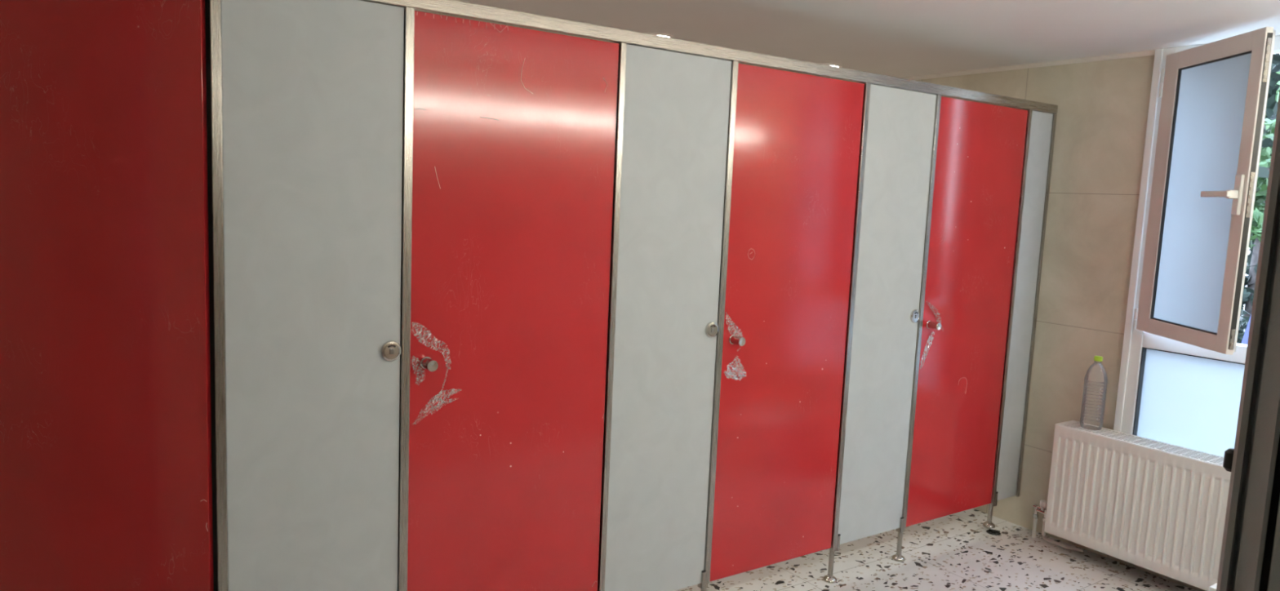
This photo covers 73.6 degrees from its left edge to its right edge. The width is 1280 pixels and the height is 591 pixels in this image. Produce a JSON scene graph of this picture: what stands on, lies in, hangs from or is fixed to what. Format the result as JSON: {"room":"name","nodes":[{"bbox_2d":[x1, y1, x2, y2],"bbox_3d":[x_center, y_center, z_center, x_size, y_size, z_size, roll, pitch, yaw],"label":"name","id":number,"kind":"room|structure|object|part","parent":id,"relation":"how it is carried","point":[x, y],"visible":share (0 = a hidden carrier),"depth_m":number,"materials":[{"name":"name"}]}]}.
{"room":"public restroom","nodes":[
{"label":"public restroom","id":0,"kind":"room"},
{"bbox_2d":[457,0,1279,77],"bbox_3d":[0.593,-0.984,1.861,4.950,0.150,5.450,-2,8,-34],"label":"ceiling","id":1,"kind":"structure","parent":0,"point":[899,38],"depth_m":3.35,"materials":[{"name":"paint"}]},
{"bbox_2d":[644,32,673,38],"bbox_3d":[0.063,-1.154,3.822,0.176,0.009,0.176,-2,8,-34],"label":"recessed light","id":2,"kind":"object","parent":1,"relation":"in","point":[654,33],"visible":0.18,"depth_m":3.74,"materials":[{"name":"white"}]},
{"bbox_2d":[818,62,841,67],"bbox_3d":[0.954,-1.185,4.430,0.176,0.009,0.176,-2,8,-34],"label":"recessed light","id":3,"kind":"object","parent":1,"relation":"in","point":[832,64],"visible":0.24,"depth_m":4.35,"materials":[{"name":"white"}]},
{"bbox_2d":[674,508,1196,590],"bbox_3d":[0.490,1.377,2.134,4.950,0.120,5.450,-2,8,-34],"label":"floor","id":4,"kind":"structure","parent":0,"point":[955,552],"depth_m":3.69,"materials":[{"name":"stone"}]},
{"bbox_2d":[204,0,227,590],"bbox_3d":[-1.042,0.243,2.123,0.058,2.000,0.058,-2,8,-34],"label":"post","id":5,"kind":"object","parent":4,"relation":"on","point":[212,7],"visible":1,"depth_m":2.08,"materials":[{"name":"metal"}]},
{"bbox_2d":[0,0,213,590],"bbox_3d":[-1.386,0.158,2.120,0.647,1.850,0.072,3,7,7],"label":"door","id":6,"kind":"structure","parent":5,"relation":"attached to","point":[106,476],"depth_m":2.11,"materials":[{"name":"red laminate"}]},
{"bbox_2d":[220,0,1053,590],"bbox_3d":[0.432,0.119,3.110,3.532,1.849,0.030,-2,8,-34],"label":"wall","id":7,"kind":"structure","parent":5,"relation":"attached to","point":[313,90],"depth_m":2.36,"materials":[{"name":"grey laminate"}]},
{"bbox_2d":[360,0,1057,113],"bbox_3d":[0.009,-0.804,2.696,4.680,0.039,0.043,-2,8,-34],"label":"rail","id":8,"kind":"object","parent":5,"relation":"on","point":[455,8],"visible":0.8,"depth_m":2.76,"materials":[{"name":"metal"}]},
{"bbox_2d":[397,6,414,590],"bbox_3d":[-0.661,0.230,2.383,0.058,2.000,0.058,-2,8,-34],"label":"post","id":9,"kind":"object","parent":4,"relation":"on","point":[409,12],"visible":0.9,"depth_m":2.34,"materials":[{"name":"metal"}]},
{"bbox_2d":[597,42,626,590],"bbox_3d":[-0.100,0.210,2.766,0.058,2.000,0.058,-2,8,-34],"label":"post","id":10,"kind":"object","parent":4,"relation":"on","point":[622,46],"visible":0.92,"depth_m":2.73,"materials":[{"name":"metal"}]},
{"bbox_2d":[407,10,618,590],"bbox_3d":[-0.362,0.151,2.543,0.648,1.853,0.072,-2,8,-34],"label":"door","id":11,"kind":"structure","parent":10,"relation":"attached to","point":[514,127],"depth_m":2.53,"materials":[{"name":"red laminate"}]},
{"bbox_3d":[-0.586,0.192,2.382,0.034,0.034,0.053,-2,8,-34],"label":"knob","id":12,"kind":"part","parent":11,"relation":"part of","materials":[{"name":"metal"}]},
{"bbox_2d":[697,60,738,590],"bbox_3d":[0.271,0.197,3.019,0.058,2.000,0.058,-2,8,-34],"label":"post","id":13,"kind":"object","parent":4,"relation":"on","point":[705,578],"visible":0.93,"depth_m":2.99,"materials":[{"name":"metal"}]},
{"bbox_2d":[710,63,864,582],"bbox_3d":[0.564,0.121,3.175,0.636,1.850,0.072,-2,8,-34],"label":"door","id":14,"kind":"structure","parent":13,"relation":"attached to","point":[797,141],"depth_m":3.17,"materials":[{"name":"red laminate"}]},
{"bbox_3d":[0.344,0.159,3.018,0.034,0.034,0.053,-2,8,-34],"label":"knob","id":15,"kind":"part","parent":14,"relation":"part of","materials":[{"name":"metal"}]},
{"bbox_2d":[822,82,871,583],"bbox_3d":[0.823,0.178,3.396,0.058,2.000,0.058,-2,8,-34],"label":"post","id":16,"kind":"object","parent":4,"relation":"on","point":[829,578],"visible":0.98,"depth_m":3.38,"materials":[{"name":"metal"}]},
{"bbox_3d":[0.783,1.096,3.502,0.021,0.141,0.021,-2,8,-34],"label":"leg","id":17,"kind":"part","parent":16,"relation":"part of","materials":[{"name":"metal"}]},
{"bbox_2d":[891,94,941,562],"bbox_3d":[1.177,0.165,3.638,0.058,2.000,0.058,-2,8,-34],"label":"post","id":18,"kind":"object","parent":4,"relation":"on","point":[898,557],"visible":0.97,"depth_m":3.62,"materials":[{"name":"metal"}]},
{"bbox_3d":[1.137,1.084,3.744,0.021,0.141,0.021,-2,8,-34],"label":"leg","id":19,"kind":"part","parent":18,"relation":"part of","materials":[{"name":"metal"}]},
{"bbox_2d":[986,529,1000,535],"bbox_3d":[1.698,1.137,4.107,0.066,0.007,0.066,-2,8,-34],"label":"cap","id":20,"kind":"object","parent":4,"relation":"on","point":[994,532],"visible":1,"depth_m":4.10,"materials":[{"name":"black rubber"}]},
{"bbox_2d":[982,109,1032,528],"bbox_3d":[1.726,0.139,4.011,0.058,1.986,0.058,-2,8,-34],"label":"post","id":21,"kind":"object","parent":4,"relation":"on","point":[988,524],"visible":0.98,"depth_m":4.00,"materials":[{"name":"metal"}]},
{"bbox_2d":[906,96,1027,526],"bbox_3d":[1.470,0.089,3.793,0.635,1.850,0.072,-2,8,-34],"label":"door","id":22,"kind":"structure","parent":21,"relation":"attached to","point":[980,154],"depth_m":3.80,"materials":[{"name":"red laminate"}]},
{"bbox_3d":[1.250,0.127,3.636,0.034,0.034,0.053,-2,8,-34],"label":"knob","id":23,"kind":"part","parent":22,"relation":"part of","materials":[{"name":"metal"}]},
{"bbox_3d":[1.686,1.059,4.118,0.021,0.131,0.021,-2,8,-34],"label":"leg","id":24,"kind":"part","parent":21,"relation":"part of","materials":[{"name":"metal"}]},
{"bbox_2d":[1208,582,1217,590],"bbox_3d":[2.215,1.152,2.904,0.456,0.300,0.358,-2,8,-34],"label":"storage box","id":25,"kind":"object","parent":4,"relation":"on","point":[1213,588],"visible":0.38,"depth_m":2.90,"materials":[{"name":"white plastic"}]},
{"bbox_2d":[915,55,1205,590],"bbox_3d":[2.129,0.051,3.923,0.150,2.244,3.850,-2,8,-34],"label":"wall","id":26,"kind":"structure","parent":0,"point":[1103,109],"depth_m":3.93,"materials":[{"name":"tile"}]},
{"bbox_2d":[901,49,1155,79],"bbox_3d":[1.610,-1.156,4.475,0.014,0.020,2.075,-2,8,-34],"label":"trim","id":27,"kind":"structure","parent":26,"relation":"attached to","point":[1152,52],"depth_m":4.05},
{"bbox_2d":[1016,113,1057,497],"bbox_3d":[1.890,0.068,4.117,0.024,1.856,0.040,-2,8,-34],"label":"post","id":28,"kind":"object","parent":26,"relation":"attached to","point":[1054,119],"visible":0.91,"depth_m":4.10,"materials":[{"name":"metal"}]},
{"bbox_2d":[1044,420,1231,590],"bbox_3d":[2.218,0.892,3.508,0.150,0.508,1.040,-2,8,-34],"label":"radiator","id":29,"kind":"object","parent":26,"relation":"attached to","point":[1156,506],"visible":0.8,"depth_m":3.57,"materials":[{"name":"white metal"}]},
{"bbox_2d":[1031,500,1082,552],"bbox_3d":[1.944,1.071,3.980,0.040,0.190,0.238,-3,9,-41],"label":"radiator valve","id":30,"kind":"object","parent":29,"relation":"attached to","point":[1042,509],"visible":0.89,"depth_m":4.02,"materials":[{"name":"white metal"}]},
{"bbox_3d":[1.928,0.828,3.931,0.148,0.504,0.006,-2,8,-34],"label":"panel","id":31,"kind":"part","parent":29,"relation":"part of","materials":[{"name":"white metal"}]},
{"bbox_2d":[1080,355,1107,430],"bbox_3d":[2.015,0.430,3.789,0.093,0.326,0.093,-2,8,-34],"label":"plastic bottle","id":32,"kind":"object","parent":29,"relation":"on","point":[1099,358],"visible":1,"depth_m":3.81,"materials":[{"name":"clear plastic"}]},
{"bbox_2d":[1057,420,1223,466],"bbox_3d":[2.229,0.642,3.481,0.148,0.005,1.030,-2,8,-34],"label":"grille","id":33,"kind":"object","parent":29,"relation":"attached to","point":[1164,450],"depth_m":3.59,"materials":[{"name":"white metal"}]},
{"bbox_2d":[1113,26,1279,457],"bbox_3d":[2.361,-0.074,3.090,0.498,1.784,1.295,-2,8,-34],"label":"window","id":34,"kind":"structure","parent":26,"relation":"in","point":[1182,366],"depth_m":3.42,"materials":[{"name":"white plastic"}]},
{"bbox_3d":[2.352,0.489,3.511,0.008,0.469,0.570,-2,8,-34],"label":"pane","id":35,"kind":"part","parent":34,"relation":"part of","materials":[{"name":"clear glass"}]},
{"bbox_3d":[2.163,-0.385,3.298,0.006,1.033,0.452,3,7,1],"label":"sash pane","id":36,"kind":"part","parent":34,"relation":"part of","materials":[{"name":"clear glass"}]},
{"bbox_3d":[2.159,-0.391,3.312,0.026,1.150,0.595,3,7,1],"label":"sash","id":37,"kind":"part","parent":34,"relation":"part of","materials":[{"name":"plastic"}]},
{"bbox_3d":[2.113,-0.367,3.109,0.054,0.144,0.158,3,7,1],"label":"handle","id":38,"kind":"part","parent":34,"relation":"part of","materials":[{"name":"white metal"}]},
{"bbox_2d":[1238,273,1248,332],"bbox_3d":[19.339,-0.453,28.246,55.710,0.050,100.000,-2,8,-34],"label":"ground","id":39,"kind":"structure","parent":0,"point":[1246,274],"depth_m":17.72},
{"bbox_2d":[1236,286,1253,343],"bbox_3d":[7.185,0.430,10.231,2.879,1.377,3.536,-2,8,-34],"label":"bush","id":40,"kind":"object","parent":39,"relation":"on","point":[1246,319],"visible":0.02,"depth_m":10.05,"materials":[{"name":"green plant"}]},
{"bbox_2d":[1240,314,1251,344],"bbox_3d":[5.250,0.651,7.074,0.900,1.400,0.950,-2,8,-34],"label":"cover","id":41,"kind":"object","parent":39,"relation":"on","point":[1245,340],"visible":0.02,"depth_m":7.06,"materials":[{"name":"blue"}]},
{"bbox_2d":[1240,61,1279,317],"bbox_3d":[13.137,-3.444,17.123,6.317,8.101,7.810,1,7,-13],"label":"tree","id":42,"kind":"object","parent":39,"relation":"on","point":[1252,258],"visible":0.02,"depth_m":16.88,"materials":[{"name":"green plant"}]},
{"bbox_2d":[1248,62,1279,248],"bbox_3d":[7.811,-2.034,11.224,4.346,6.007,5.292,5,7,17],"label":"tree","id":43,"kind":"object","parent":39,"relation":"on","point":[1265,157],"visible":0.06,"depth_m":11.08,"materials":[{"name":"green plant"}]},
{"bbox_2d":[1257,53,1279,177],"bbox_3d":[6.429,-1.975,8.016,4.363,6.506,4.326,-2,8,-34],"label":"tree","id":44,"kind":"object","parent":39,"relation":"on","point":[1272,104],"visible":0.02,"depth_m":8.06,"materials":[{"name":"green plant"}]},
{"bbox_3d":[1.182,0.345,1.023,4.700,2.244,0.100,-2,8,-34],"label":"wall","id":45,"kind":"structure","parent":0,"visible":0},
{"bbox_2d":[1216,90,1279,590],"bbox_3d":[-0.011,0.441,0.158,0.990,2.150,0.205,-2,8,-34],"label":"door","id":46,"kind":"structure","parent":45,"relation":"in","point":[1250,561],"depth_m":0.42,"materials":[{"name":"black metal"}]}
]}

